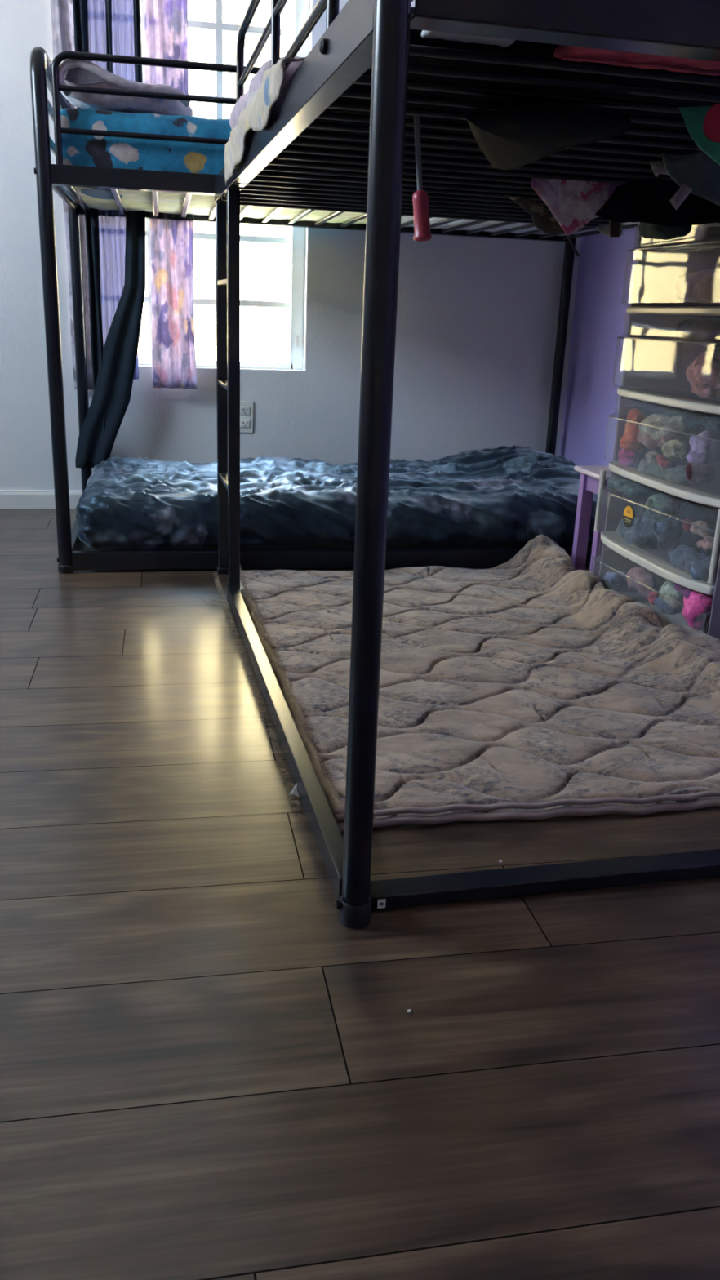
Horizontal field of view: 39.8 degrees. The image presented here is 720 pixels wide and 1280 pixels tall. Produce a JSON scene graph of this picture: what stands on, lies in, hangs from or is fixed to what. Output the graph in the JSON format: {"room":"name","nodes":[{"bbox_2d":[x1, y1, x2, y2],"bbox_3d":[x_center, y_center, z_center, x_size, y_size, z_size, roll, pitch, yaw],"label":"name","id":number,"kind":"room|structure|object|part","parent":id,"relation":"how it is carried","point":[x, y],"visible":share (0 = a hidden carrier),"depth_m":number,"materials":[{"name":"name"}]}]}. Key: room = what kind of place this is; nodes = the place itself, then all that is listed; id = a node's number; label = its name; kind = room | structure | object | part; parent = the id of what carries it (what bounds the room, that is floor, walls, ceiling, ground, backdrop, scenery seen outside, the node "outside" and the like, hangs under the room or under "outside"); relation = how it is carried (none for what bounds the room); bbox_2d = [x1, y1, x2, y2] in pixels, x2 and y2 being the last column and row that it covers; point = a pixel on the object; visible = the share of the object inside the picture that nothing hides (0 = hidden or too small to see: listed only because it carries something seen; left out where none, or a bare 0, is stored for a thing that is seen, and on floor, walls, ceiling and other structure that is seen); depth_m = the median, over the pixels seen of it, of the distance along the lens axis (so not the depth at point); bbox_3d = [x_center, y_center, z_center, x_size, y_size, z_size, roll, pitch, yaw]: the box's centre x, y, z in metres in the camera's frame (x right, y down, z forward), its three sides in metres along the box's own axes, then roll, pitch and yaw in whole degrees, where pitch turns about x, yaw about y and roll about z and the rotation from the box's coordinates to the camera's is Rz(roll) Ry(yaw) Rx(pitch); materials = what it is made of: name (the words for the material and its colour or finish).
{"room":"bedroom","nodes":[
{"label":"bedroom","id":0,"kind":"room"},
{"bbox_2d":[0,0,581,490],"bbox_3d":[-1.069,-1.661,3.253,4.100,2.450,0.160,-1,18,-11],"label":"wall","id":1,"kind":"structure","parent":0,"point":[477,322],"depth_m":3.57,"materials":[{"name":"white paint"}]},
{"bbox_2d":[0,489,82,508],"bbox_3d":[-1.105,-0.501,3.541,3.785,0.064,0.014,-1,18,-11],"label":"baseboard","id":2,"kind":"structure","parent":1,"relation":"attached to","point":[9,499],"depth_m":3.52,"materials":[{"name":"white paint"}]},
{"bbox_2d":[137,0,310,369],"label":"window","id":3,"kind":"structure","parent":1,"relation":"in","point":[296,240],"depth_m":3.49,"materials":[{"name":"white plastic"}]},
{"bbox_2d":[240,400,253,432],"bbox_3d":[-0.420,-0.803,3.579,0.071,0.112,0.010,-1,18,-11],"label":"wall outlet","id":4,"kind":"object","parent":1,"relation":"attached to","point":[246,406],"visible":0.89,"depth_m":3.58,"materials":[{"name":"plastic"}]},
{"bbox_2d":[240,419,249,427],"bbox_3d":[-0.414,-0.781,3.585,0.034,0.028,0.003,-1,18,-11],"label":"receptacle","id":5,"kind":"object","parent":4,"relation":"attached to","point":[243,423],"depth_m":3.58,"materials":[{"name":"plastic"}]},
{"bbox_2d":[240,406,249,414],"bbox_3d":[-0.413,-0.825,3.571,0.034,0.028,0.003,-1,18,-11],"label":"receptacle","id":6,"kind":"object","parent":4,"relation":"attached to","point":[243,410],"depth_m":3.57,"materials":[{"name":"plastic"}]},
{"bbox_3d":[-0.530,-2.307,3.015,1.300,0.025,0.077,-1,18,-11],"label":"curtain rod","id":7,"kind":"object","parent":1,"relation":"attached to","visible":0},
{"bbox_2d":[49,0,93,390],"bbox_3d":[-0.928,-1.578,3.180,0.104,1.512,0.027,0,18,-7],"label":"curtain","id":8,"kind":"object","parent":7,"relation":"hanging from","point":[61,11],"visible":0.44,"depth_m":3.26,"materials":[{"name":"purple fabric"}]},
{"bbox_2d":[72,0,105,432],"bbox_3d":[-0.869,-1.459,3.174,0.066,1.730,0.024,-1,18,-11],"label":"curtain","id":9,"kind":"object","parent":7,"relation":"hanging from","point":[80,8],"visible":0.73,"depth_m":3.24,"materials":[{"name":"purple fabric"}]},
{"bbox_2d":[105,0,112,73],"bbox_3d":[-0.774,-1.841,3.065,0.028,0.930,0.010,2,18,-1],"label":"curtain","id":10,"kind":"object","parent":7,"relation":"hanging from","point":[108,2],"visible":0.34,"depth_m":3.05,"materials":[{"name":"fabric"}]},
{"bbox_2d":[75,0,145,468],"bbox_3d":[-0.820,-1.438,3.178,0.262,1.770,0.014,-1,18,-11],"label":"curtain","id":11,"kind":"object","parent":7,"relation":"hanging from","point":[112,393],"visible":0.73,"depth_m":3.34,"materials":[{"name":"fabric"}]},
{"bbox_2d":[87,0,138,379],"bbox_3d":[-0.778,-1.590,3.165,0.173,1.470,0.020,-1,18,-11],"label":"curtain","id":12,"kind":"object","parent":7,"relation":"hanging from","point":[112,229],"visible":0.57,"depth_m":3.23,"materials":[{"name":"purple fabric"}]},
{"bbox_2d":[143,0,196,388],"bbox_3d":[-0.615,-1.585,3.216,0.151,1.498,0.031,-3,19,-16],"label":"curtain","id":13,"kind":"object","parent":7,"relation":"hanging from","point":[166,21],"visible":0.7,"depth_m":3.32,"materials":[{"name":"purple fabric"}]},
{"bbox_2d":[0,508,719,1279],"bbox_3d":[-0.602,0.366,1.059,3.800,0.001,5.368,-1,18,-11],"label":"floor","id":14,"kind":"structure","parent":0,"point":[206,1073],"depth_m":1.05,"materials":[{"name":"brown wood"}]},
{"bbox_2d":[201,596,230,607],"bbox_3d":[-0.335,-0.097,2.478,0.103,0.013,0.090,-14,24,-41],"label":"lint","id":15,"kind":"object","parent":14,"relation":"on","point":[211,597],"visible":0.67,"depth_m":2.46},
{"bbox_2d":[289,782,299,797],"bbox_3d":[-0.082,0.223,1.499,0.048,0.032,0.034,-1,18,-11],"label":"scrap","id":16,"kind":"object","parent":14,"relation":"on","point":[294,792],"visible":0.17,"depth_m":1.50,"materials":[{"name":"white paper"}]},
{"bbox_2d":[30,46,639,573],"bbox_3d":[-0.021,-0.950,3.089,1.757,1.278,0.915,-1,18,-11],"label":"bunk bed","id":17,"kind":"object","parent":14,"relation":"on","point":[44,74],"visible":0.53,"depth_m":2.71,"materials":[{"name":"black metal"}]},
{"bbox_3d":[-0.862,-0.930,2.928,0.036,1.278,0.910,-1,18,-11],"label":"frame","id":18,"kind":"part","parent":17,"relation":"part of","materials":[{"name":"black metal"}]},
{"bbox_3d":[0.076,-1.154,2.581,1.688,0.044,0.042,-1,18,-11],"label":"rail","id":19,"kind":"part","parent":17,"relation":"part of","materials":[{"name":"black metal"}]},
{"bbox_3d":[0.079,-1.276,2.529,1.653,0.274,0.017,-1,18,-11],"label":"guard rail","id":20,"kind":"part","parent":17,"relation":"part of","materials":[{"name":"black metal"}]},
{"bbox_3d":[-0.083,-1.421,3.376,1.688,0.044,0.040,-1,18,-11],"label":"rail","id":21,"kind":"part","parent":17,"relation":"part of","materials":[{"name":"black metal"}]},
{"bbox_3d":[0.041,-0.236,2.873,1.688,0.050,0.024,-1,18,-11],"label":"floor rail","id":22,"kind":"part","parent":17,"relation":"part of","materials":[{"name":"black metal"}]},
{"bbox_2d":[75,444,597,551],"bbox_3d":[-0.038,-0.490,3.239,1.676,0.236,0.854,-1,18,-11],"label":"mattress","id":23,"kind":"object","parent":17,"relation":"on","point":[501,497],"visible":0.84,"depth_m":2.93,"materials":[{"name":"blue fabric"}]},
{"bbox_2d":[60,107,638,235],"bbox_3d":[0.002,-1.362,2.957,1.682,0.170,0.848,-1,18,-11],"label":"mattress","id":24,"kind":"object","parent":17,"relation":"on","point":[86,150],"visible":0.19,"depth_m":2.47,"materials":[{"name":"blue fabric"}]},
{"bbox_2d":[58,58,193,115],"bbox_3d":[-0.583,-1.374,2.499,0.330,0.099,0.242,-1,18,-11],"label":"pillow","id":25,"kind":"object","parent":24,"relation":"on","point":[78,73],"visible":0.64,"depth_m":2.42,"materials":[{"name":"grey fabric"}]},
{"bbox_3d":[0.821,-0.969,3.251,0.036,1.278,0.910,-1,18,-11],"label":"frame","id":26,"kind":"part","parent":17,"relation":"part of","materials":[{"name":"black metal"}]},
{"bbox_2d":[212,534,719,831],"bbox_3d":[0.264,-0.026,2.156,1.102,0.128,1.522,-1,18,-11],"label":"quilt","id":27,"kind":"object","parent":14,"relation":"on","point":[525,686],"visible":0.92,"depth_m":1.91,"materials":[{"name":"beige fabric"}]},
{"bbox_2d":[213,0,719,928],"bbox_3d":[0.320,-0.623,1.876,1.096,1.439,1.765,-1,18,-11],"label":"bed","id":28,"kind":"object","parent":14,"relation":"on","point":[365,35],"visible":0.85,"depth_m":1.22,"materials":[{"name":"black metal"}]},
{"bbox_3d":[-0.107,-0.916,1.452,0.016,0.256,1.238,-2,19,-13],"label":"guard rail","id":29,"kind":"part","parent":28,"relation":"part of","materials":[{"name":"black metal"}]},
{"bbox_2d":[224,56,305,186],"bbox_3d":[-0.087,-0.902,1.703,0.242,0.156,0.812,-1,18,-11],"label":"quilt","id":30,"kind":"object","parent":28,"relation":"on","point":[252,110],"visible":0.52,"depth_m":1.60,"materials":[{"name":"white fabric"}]},
{"bbox_3d":[-0.167,0.092,1.848,0.025,0.038,1.376,-2,19,-13],"label":"floor rail","id":31,"kind":"part","parent":28,"relation":"part of","materials":[{"name":"black metal"}]},
{"bbox_3d":[-0.159,-0.855,1.697,0.096,0.053,1.684,-1,18,-11],"label":"rail","id":32,"kind":"part","parent":28,"relation":"part of","materials":[{"name":"black metal"}]},
{"bbox_2d":[277,158,368,183],"bbox_3d":[-0.036,-0.923,1.964,0.151,0.006,0.375,6,18,11],"label":"board","id":33,"kind":"object","parent":28,"relation":"on","point":[278,159],"visible":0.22,"depth_m":1.89,"materials":[{"name":"brown cardboard"}]},
{"bbox_3d":[0.012,-0.123,1.056,0.034,0.970,0.034,-1,18,-11],"label":"post","id":34,"kind":"part","parent":28,"relation":"part of","materials":[{"name":"black metal"}]},
{"bbox_2d":[412,115,431,241],"bbox_3d":[0.089,-0.653,1.409,0.036,0.165,0.027,-1,18,-11],"label":"wand","id":35,"kind":"object","parent":28,"relation":"hanging from","point":[420,197],"visible":0.98,"depth_m":1.41,"materials":[{"name":"red plastic"}]},
{"bbox_3d":[0.082,-0.684,1.397,0.019,0.099,0.008,-1,18,-11],"label":"rod","id":36,"kind":"part","parent":35,"relation":"part of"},
{"bbox_3d":[0.089,-0.608,1.424,0.031,0.068,0.027,-1,18,-11],"label":"handle","id":37,"kind":"part","parent":35,"relation":"part of","materials":[{"name":"red plastic"}]},
{"bbox_2d":[421,30,515,47],"bbox_3d":[0.117,-0.642,1.053,0.101,0.011,0.045,-1,18,-11],"label":"bed slat","id":38,"kind":"object","parent":28,"relation":"on","point":[503,42],"visible":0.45,"depth_m":1.06,"materials":[{"name":"white metal"}]},
{"bbox_2d":[255,6,719,200],"bbox_3d":[0.318,-0.923,1.863,0.984,0.051,1.485,-1,18,-11],"label":"bed slats","id":39,"kind":"object","parent":28,"relation":"on","point":[532,49],"visible":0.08,"depth_m":1.31,"materials":[{"name":"black metal"}]},
{"bbox_2d":[502,193,565,235],"bbox_3d":[0.343,-0.834,1.947,0.139,0.069,0.014,-1,18,-11],"label":"scarf","id":40,"kind":"object","parent":28,"relation":"hanging from","point":[541,217],"visible":0.98,"depth_m":1.95,"materials":[{"name":"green fabric"}]},
{"bbox_3d":[0.483,0.302,1.347,0.982,0.020,0.038,-2,19,-13],"label":"floor rail","id":41,"kind":"part","parent":28,"relation":"part of","materials":[{"name":"black metal"}]},
{"bbox_2d":[464,108,631,170],"bbox_3d":[0.209,-0.707,1.423,0.224,0.019,0.489,-1,18,-11],"label":"shirt","id":42,"kind":"object","parent":28,"relation":"hanging from","point":[509,139],"visible":1,"depth_m":1.27,"materials":[{"name":"black fabric"}]},
{"bbox_3d":[0.525,-0.622,1.020,0.982,0.068,0.044,-2,19,-13],"label":"rail","id":43,"kind":"part","parent":28,"relation":"part of","materials":[{"name":"black metal"}]},
{"bbox_2d":[531,177,623,235],"bbox_3d":[0.452,-0.833,1.912,0.267,0.106,0.026,-1,18,-11],"label":"shirt","id":44,"kind":"object","parent":28,"relation":"hanging from","point":[573,204],"visible":0.69,"depth_m":1.90,"materials":[{"name":"fabric"}]},
{"bbox_2d":[566,235,579,257],"bbox_3d":[0.417,-0.778,1.949,0.037,0.048,0.008,-4,19,-19],"label":"drawstring","id":45,"kind":"object","parent":44,"relation":"hanging from","point":[575,250],"visible":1,"depth_m":1.95,"materials":[{"name":"black fabric"}]},
{"bbox_2d":[595,224,622,235],"bbox_3d":[0.556,-0.917,2.220,0.065,0.026,0.004,-2,19,-13],"label":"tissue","id":46,"kind":"object","parent":28,"relation":"hanging from","point":[604,229],"visible":0.6,"depth_m":2.22,"materials":[{"name":"paper"}]},
{"bbox_2d":[608,220,619,237],"bbox_3d":[0.555,-0.903,2.170,0.028,0.043,0.004,-1,18,-11],"label":"strap","id":47,"kind":"object","parent":28,"relation":"hanging from","point":[614,228],"visible":0.7,"depth_m":2.17,"materials":[{"name":"black fabric"}]},
{"bbox_2d":[553,44,719,75],"bbox_3d":[0.328,-0.647,1.096,0.214,0.016,0.109,-1,18,-11],"label":"shirt","id":48,"kind":"object","parent":28,"relation":"hanging from","point":[571,53],"visible":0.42,"depth_m":1.10,"materials":[{"name":"pink fabric"}]},
{"bbox_2d":[595,177,719,226],"bbox_3d":[0.601,-0.818,1.864,0.330,0.083,0.035,-2,19,-12],"label":"jacket","id":49,"kind":"object","parent":28,"relation":"hanging from","point":[641,200],"visible":0.84,"depth_m":1.85,"materials":[{"name":"black fabric"}]},
{"bbox_2d":[648,160,667,177],"bbox_3d":[0.486,-0.760,1.601,0.047,0.026,0.007,-1,18,-11],"label":"tag","id":50,"kind":"object","parent":28,"relation":"hanging from","point":[657,166],"visible":0.76,"depth_m":1.60,"materials":[{"name":"beige fabric"}]},
{"bbox_2d":[638,222,692,239],"bbox_3d":[0.631,-0.855,2.050,0.088,0.049,0.100,-1,18,-11],"label":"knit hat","id":51,"kind":"object","parent":28,"relation":"hanging from","point":[646,230],"visible":0.56,"depth_m":2.02,"materials":[{"name":"black fabric"}]},
{"bbox_2d":[661,151,719,205],"bbox_3d":[0.541,-0.712,1.545,0.158,0.084,0.032,-1,18,-11],"label":"trousers","id":52,"kind":"object","parent":28,"relation":"hanging from","point":[698,171],"visible":0.93,"depth_m":1.53,"materials":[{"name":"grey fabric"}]},
{"bbox_2d":[669,182,692,209],"bbox_3d":[0.488,-0.676,1.513,0.035,0.038,0.002,-2,19,-12],"label":"tag","id":53,"kind":"object","parent":52,"relation":"hanging from","point":[683,192],"visible":1,"depth_m":1.51,"materials":[{"name":"white fabric"}]},
{"bbox_2d":[678,106,719,165],"bbox_3d":[0.431,-0.584,1.175,0.124,0.082,0.025,-3,19,-15],"label":"shirt","id":54,"kind":"object","parent":28,"relation":"hanging from","point":[694,117],"visible":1,"depth_m":1.16,"materials":[{"name":"fabric"}]},
{"bbox_2d":[702,102,719,142],"bbox_3d":[0.420,-0.603,1.159,0.042,0.042,0.008,-1,18,-11],"label":"badge","id":55,"kind":"object","parent":54,"relation":"attached to","point":[711,126],"visible":1,"depth_m":1.15,"materials":[{"name":"fabric"}]},
{"bbox_2d":[571,465,611,577],"bbox_3d":[0.774,-0.311,2.774,0.342,0.322,0.175,-1,18,-11],"label":"side table","id":56,"kind":"object","parent":14,"relation":"on","point":[589,478],"visible":0.32,"depth_m":2.76,"materials":[{"name":"purple paint"}]},
{"bbox_3d":[0.629,-0.321,2.810,0.034,0.308,0.028,-1,18,-11],"label":"leg","id":57,"kind":"part","parent":56,"relation":"part of","materials":[{"name":"purple paint"}]},
{"bbox_3d":[0.653,-0.281,2.689,0.034,0.308,0.028,-1,18,-11],"label":"leg","id":58,"kind":"part","parent":56,"relation":"part of","materials":[{"name":"purple paint"}]},
{"bbox_2d":[591,222,719,639],"bbox_3d":[0.861,-0.485,2.314,0.387,0.944,0.571,-1,18,-11],"label":"storage drawers","id":59,"kind":"object","parent":14,"relation":"on","point":[655,380],"visible":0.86,"depth_m":2.47,"materials":[{"name":"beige plastic"}]},
{"bbox_3d":[0.627,-0.364,2.594,0.013,0.159,0.014,-1,18,-11],"label":"drawer trim","id":60,"kind":"part","parent":59,"relation":"part of","materials":[{"name":"beige plastic"}]},
{"bbox_3d":[0.698,-0.458,2.291,0.029,0.165,0.543,-2,19,-14],"label":"drawer","id":61,"kind":"part","parent":59,"relation":"part of","materials":[{"name":"clear plastic"}]},
{"bbox_2d":[604,571,627,589],"bbox_3d":[0.669,-0.156,2.602,0.060,0.051,0.066,-1,18,-11],"label":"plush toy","id":62,"kind":"object","parent":59,"relation":"in","point":[617,580],"visible":0.95,"depth_m":2.58,"materials":[{"name":"fabric"}]},
{"bbox_3d":[0.706,-0.638,2.232,0.029,0.171,0.543,-2,19,-14],"label":"drawer","id":63,"kind":"part","parent":59,"relation":"part of","materials":[{"name":"clear plastic"}]},
{"bbox_2d":[606,477,651,496],"bbox_3d":[0.689,-0.392,2.549,0.061,0.035,0.151,-1,18,-11],"label":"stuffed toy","id":64,"kind":"object","parent":59,"relation":"in","point":[630,487],"visible":0.98,"depth_m":2.51,"materials":[{"name":"fabric"}]},
{"bbox_2d":[617,448,640,467],"bbox_3d":[0.679,-0.463,2.506,0.055,0.053,0.059,-1,18,-11],"label":"plush toy","id":65,"kind":"object","parent":59,"relation":"in","point":[628,458],"visible":0.87,"depth_m":2.49,"materials":[{"name":"fabric"}]},
{"bbox_3d":[0.713,-0.826,2.170,0.029,0.181,0.543,-2,19,-14],"label":"drawer","id":66,"kind":"part","parent":59,"relation":"part of","materials":[{"name":"clear plastic"}]},
{"bbox_2d":[616,516,648,547],"bbox_3d":[0.700,-0.272,2.518,0.078,0.081,0.089,-6,20,-25],"label":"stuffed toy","id":67,"kind":"object","parent":59,"relation":"in","point":[629,535],"visible":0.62,"depth_m":2.49,"materials":[{"name":"fabric"}]},
{"bbox_2d":[620,408,645,453],"bbox_3d":[0.685,-0.522,2.482,0.060,0.111,0.063,-10,22,-33],"label":"plush toy","id":68,"kind":"object","parent":59,"relation":"in","point":[629,441],"visible":0.86,"depth_m":2.46,"materials":[{"name":"fabric"}]},
{"bbox_2d":[625,566,658,599],"bbox_3d":[0.706,-0.143,2.474,0.064,0.064,0.113,-1,18,-11],"label":"plush toy","id":69,"kind":"object","parent":59,"relation":"in","point":[638,576],"visible":0.84,"depth_m":2.45,"materials":[{"name":"fabric"}]},
{"bbox_2d":[647,590,659,604],"bbox_3d":[0.704,-0.102,2.382,0.026,0.035,0.028,7,19,13],"label":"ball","id":70,"kind":"object","parent":59,"relation":"in","point":[654,594],"visible":0.8,"depth_m":2.37,"materials":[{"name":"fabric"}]},
{"bbox_2d":[635,514,683,544],"bbox_3d":[0.716,-0.267,2.368,0.095,0.078,0.162,-1,18,-11],"label":"stuffed toys","id":71,"kind":"object","parent":59,"relation":"in","point":[670,528],"visible":0.9,"depth_m":2.30,"materials":[{"name":"fabric"}]},
{"bbox_2d":[643,493,678,521],"bbox_3d":[0.719,-0.309,2.365,0.086,0.079,0.117,-1,18,-11],"label":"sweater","id":72,"kind":"object","parent":71,"relation":"on","point":[664,506],"visible":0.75,"depth_m":2.33,"materials":[{"name":"fabric"}]},
{"bbox_2d":[637,431,688,450],"bbox_3d":[0.730,-0.474,2.374,0.099,0.072,0.141,-1,18,-11],"label":"stuffed toys","id":73,"kind":"object","parent":59,"relation":"in","point":[650,443],"visible":0.49,"depth_m":2.35,"materials":[{"name":"fabric"}]},
{"bbox_2d":[638,413,696,440],"bbox_3d":[0.730,-0.506,2.364,0.089,0.074,0.160,-7,20,-25],"label":"stuffed toys","id":74,"kind":"object","parent":73,"relation":"on","point":[674,423],"visible":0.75,"depth_m":2.33,"materials":[{"name":"fabric"}]},
{"bbox_2d":[662,407,719,434],"bbox_3d":[0.773,-0.503,2.306,0.102,0.086,0.213,-1,18,-11],"label":"stuffed toys","id":75,"kind":"object","parent":73,"relation":"on","point":[691,420],"visible":0.7,"depth_m":2.28,"materials":[{"name":"fabric"}]},
{"bbox_2d":[637,457,689,483],"bbox_3d":[0.719,-0.393,2.326,0.060,0.047,0.209,-1,18,-11],"label":"heap","id":76,"kind":"object","parent":59,"relation":"on","point":[677,474],"visible":0.69,"depth_m":2.31,"materials":[{"name":"fabric"}]},
{"bbox_2d":[644,450,661,463],"bbox_3d":[0.699,-0.434,2.370,0.042,0.035,0.054,-1,18,-11],"label":"plush toy","id":77,"kind":"object","parent":76,"relation":"on","point":[651,455],"visible":0.7,"depth_m":2.36,"materials":[{"name":"fabric"}]},
{"bbox_2d":[656,454,675,469],"bbox_3d":[0.712,-0.416,2.327,0.037,0.032,0.059,-1,18,-11],"label":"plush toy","id":78,"kind":"object","parent":76,"relation":"on","point":[665,463],"visible":0.97,"depth_m":2.31,"materials":[{"name":"fabric"}]},
{"bbox_2d":[653,596,681,614],"bbox_3d":[0.725,-0.078,2.324,0.054,0.048,0.076,-1,18,-11],"label":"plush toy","id":79,"kind":"object","parent":59,"relation":"in","point":[664,608],"visible":0.59,"depth_m":2.32,"materials":[{"name":"fabric"}]},
{"bbox_2d":[621,480,719,556],"bbox_3d":[0.757,-0.291,2.445,0.104,0.171,0.396,-1,18,-11],"label":"stuffed toys","id":80,"kind":"object","parent":59,"relation":"on","point":[695,511],"visible":0.31,"depth_m":2.29,"materials":[{"name":"fabric"}]},
{"bbox_2d":[658,580,684,608],"bbox_3d":[0.724,-0.106,2.297,0.056,0.058,0.087,-1,18,-11],"label":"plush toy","id":81,"kind":"object","parent":59,"relation":"in","point":[667,591],"visible":0.68,"depth_m":2.27,"materials":[{"name":"fabric"}]},
{"bbox_2d":[662,440,687,458],"bbox_3d":[0.718,-0.436,2.272,0.049,0.044,0.054,-1,18,-11],"label":"plush toy","id":82,"kind":"object","parent":59,"relation":"in","point":[671,449],"visible":0.99,"depth_m":2.26,"materials":[{"name":"fabric"}]},
{"bbox_2d":[635,465,719,495],"bbox_3d":[0.892,-0.372,2.358,0.315,0.003,0.541,-1,18,-11],"label":"shelf","id":83,"kind":"object","parent":59,"relation":"attached to","point":[713,487],"depth_m":2.30,"materials":[{"name":"plastic"}]},
{"bbox_2d":[640,545,719,582],"bbox_3d":[0.885,-0.195,2.416,0.315,0.003,0.541,-1,18,-11],"label":"shelf","id":84,"kind":"object","parent":59,"relation":"attached to","point":[661,553],"depth_m":2.46,"materials":[{"name":"plastic"}]},
{"bbox_2d":[647,391,719,404],"bbox_3d":[0.899,-0.550,2.300,0.315,0.003,0.541,-1,18,-11],"label":"shelf","id":85,"kind":"object","parent":59,"relation":"attached to","point":[685,394],"depth_m":2.43,"materials":[{"name":"plastic"}]},
{"bbox_2d":[674,582,693,599],"bbox_3d":[0.743,-0.115,2.236,0.064,0.043,0.112,-1,18,-11],"label":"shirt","id":86,"kind":"object","parent":59,"relation":"in","point":[686,592],"visible":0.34,"depth_m":2.22,"materials":[{"name":"fabric"}]},
{"bbox_2d":[681,518,694,532],"bbox_3d":[0.741,-0.258,2.239,0.034,0.029,0.031,-1,18,-11],"label":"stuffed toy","id":87,"kind":"object","parent":59,"relation":"in","point":[686,523],"visible":0.68,"depth_m":2.23,"materials":[{"name":"fabric"}]},
{"bbox_2d":[660,226,719,251],"bbox_3d":[0.782,-0.932,2.309,0.085,0.047,0.224,-1,18,-11],"label":"box","id":88,"kind":"object","parent":59,"relation":"in","point":[696,235],"visible":0.8,"depth_m":2.25,"materials":[{"name":"cardboard"}]},
{"bbox_2d":[666,544,719,580],"bbox_3d":[0.748,-0.176,2.233,0.073,0.057,0.174,-1,18,-11],"label":"stuffed toys","id":89,"kind":"object","parent":59,"relation":"in","point":[683,557],"visible":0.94,"depth_m":2.20,"materials":[{"name":"fabric"}]},
{"bbox_2d":[674,269,719,303],"bbox_3d":[0.790,-0.813,2.289,0.086,0.073,0.203,-1,18,-11],"label":"box","id":90,"kind":"object","parent":59,"relation":"in","point":[703,286],"visible":1,"depth_m":2.24,"materials":[{"name":"cardboard"}]},
{"bbox_2d":[675,317,719,348],"bbox_3d":[0.802,-0.717,2.314,0.067,0.068,0.202,-1,18,-11],"label":"box","id":91,"kind":"object","parent":59,"relation":"in","point":[703,331],"visible":1,"depth_m":2.28,"materials":[{"name":"plastic"}]},
{"bbox_2d":[682,590,713,630],"bbox_3d":[0.744,-0.068,2.194,0.056,0.088,0.088,-1,18,-11],"label":"plush toy","id":92,"kind":"object","parent":59,"relation":"in","point":[698,603],"visible":0.91,"depth_m":2.17,"materials":[{"name":"fabric"}]},
{"bbox_2d":[686,430,712,463],"bbox_3d":[0.742,-0.418,2.167,0.050,0.077,0.061,9,19,19],"label":"plush toy","id":93,"kind":"object","parent":59,"relation":"in","point":[700,451],"visible":0.98,"depth_m":2.15,"materials":[{"name":"fabric"}]},
{"bbox_2d":[684,462,715,484],"bbox_3d":[0.743,-0.363,2.162,0.044,0.053,0.066,-13,24,-40],"label":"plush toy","id":94,"kind":"object","parent":59,"relation":"in","point":[696,473],"visible":1,"depth_m":2.15,"materials":[{"name":"fabric"}]},
{"bbox_2d":[689,520,711,537],"bbox_3d":[0.745,-0.244,2.172,0.032,0.031,0.069,-1,18,-11],"label":"plush toy","id":95,"kind":"object","parent":59,"relation":"in","point":[702,528],"visible":0.99,"depth_m":2.16,"materials":[{"name":"fabric"}]},
{"bbox_2d":[685,351,719,399],"bbox_3d":[0.754,-0.577,2.163,0.076,0.100,0.088,-1,18,-11],"label":"stuffed toys","id":96,"kind":"object","parent":59,"relation":"in","point":[703,374],"visible":1,"depth_m":2.14,"materials":[{"name":"fabric"}]},
{"bbox_2d":[696,536,714,551],"bbox_3d":[0.751,-0.210,2.144,0.032,0.032,0.065,-1,18,-11],"label":"plush toy","id":97,"kind":"object","parent":59,"relation":"in","point":[707,543],"visible":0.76,"depth_m":2.13,"materials":[{"name":"fabric"}]},
{"bbox_3d":[0.935,-0.390,2.057,0.343,0.930,0.004,-1,18,-11],"label":"panel","id":98,"kind":"part","parent":59,"relation":"part of","materials":[{"name":"plastic"}]},
{"bbox_3d":[0.755,-0.198,2.103,0.013,0.159,0.014,-1,18,-11],"label":"drawer trim","id":99,"kind":"part","parent":59,"relation":"part of","materials":[{"name":"beige plastic"}]},
{"bbox_2d":[559,226,639,466],"bbox_3d":[1.383,-0.842,1.049,0.150,2.450,5.368,-1,18,-11],"label":"wall","id":100,"kind":"structure","parent":0,"point":[599,318],"depth_m":3.49,"materials":[{"name":"purple paint"}]}
]}

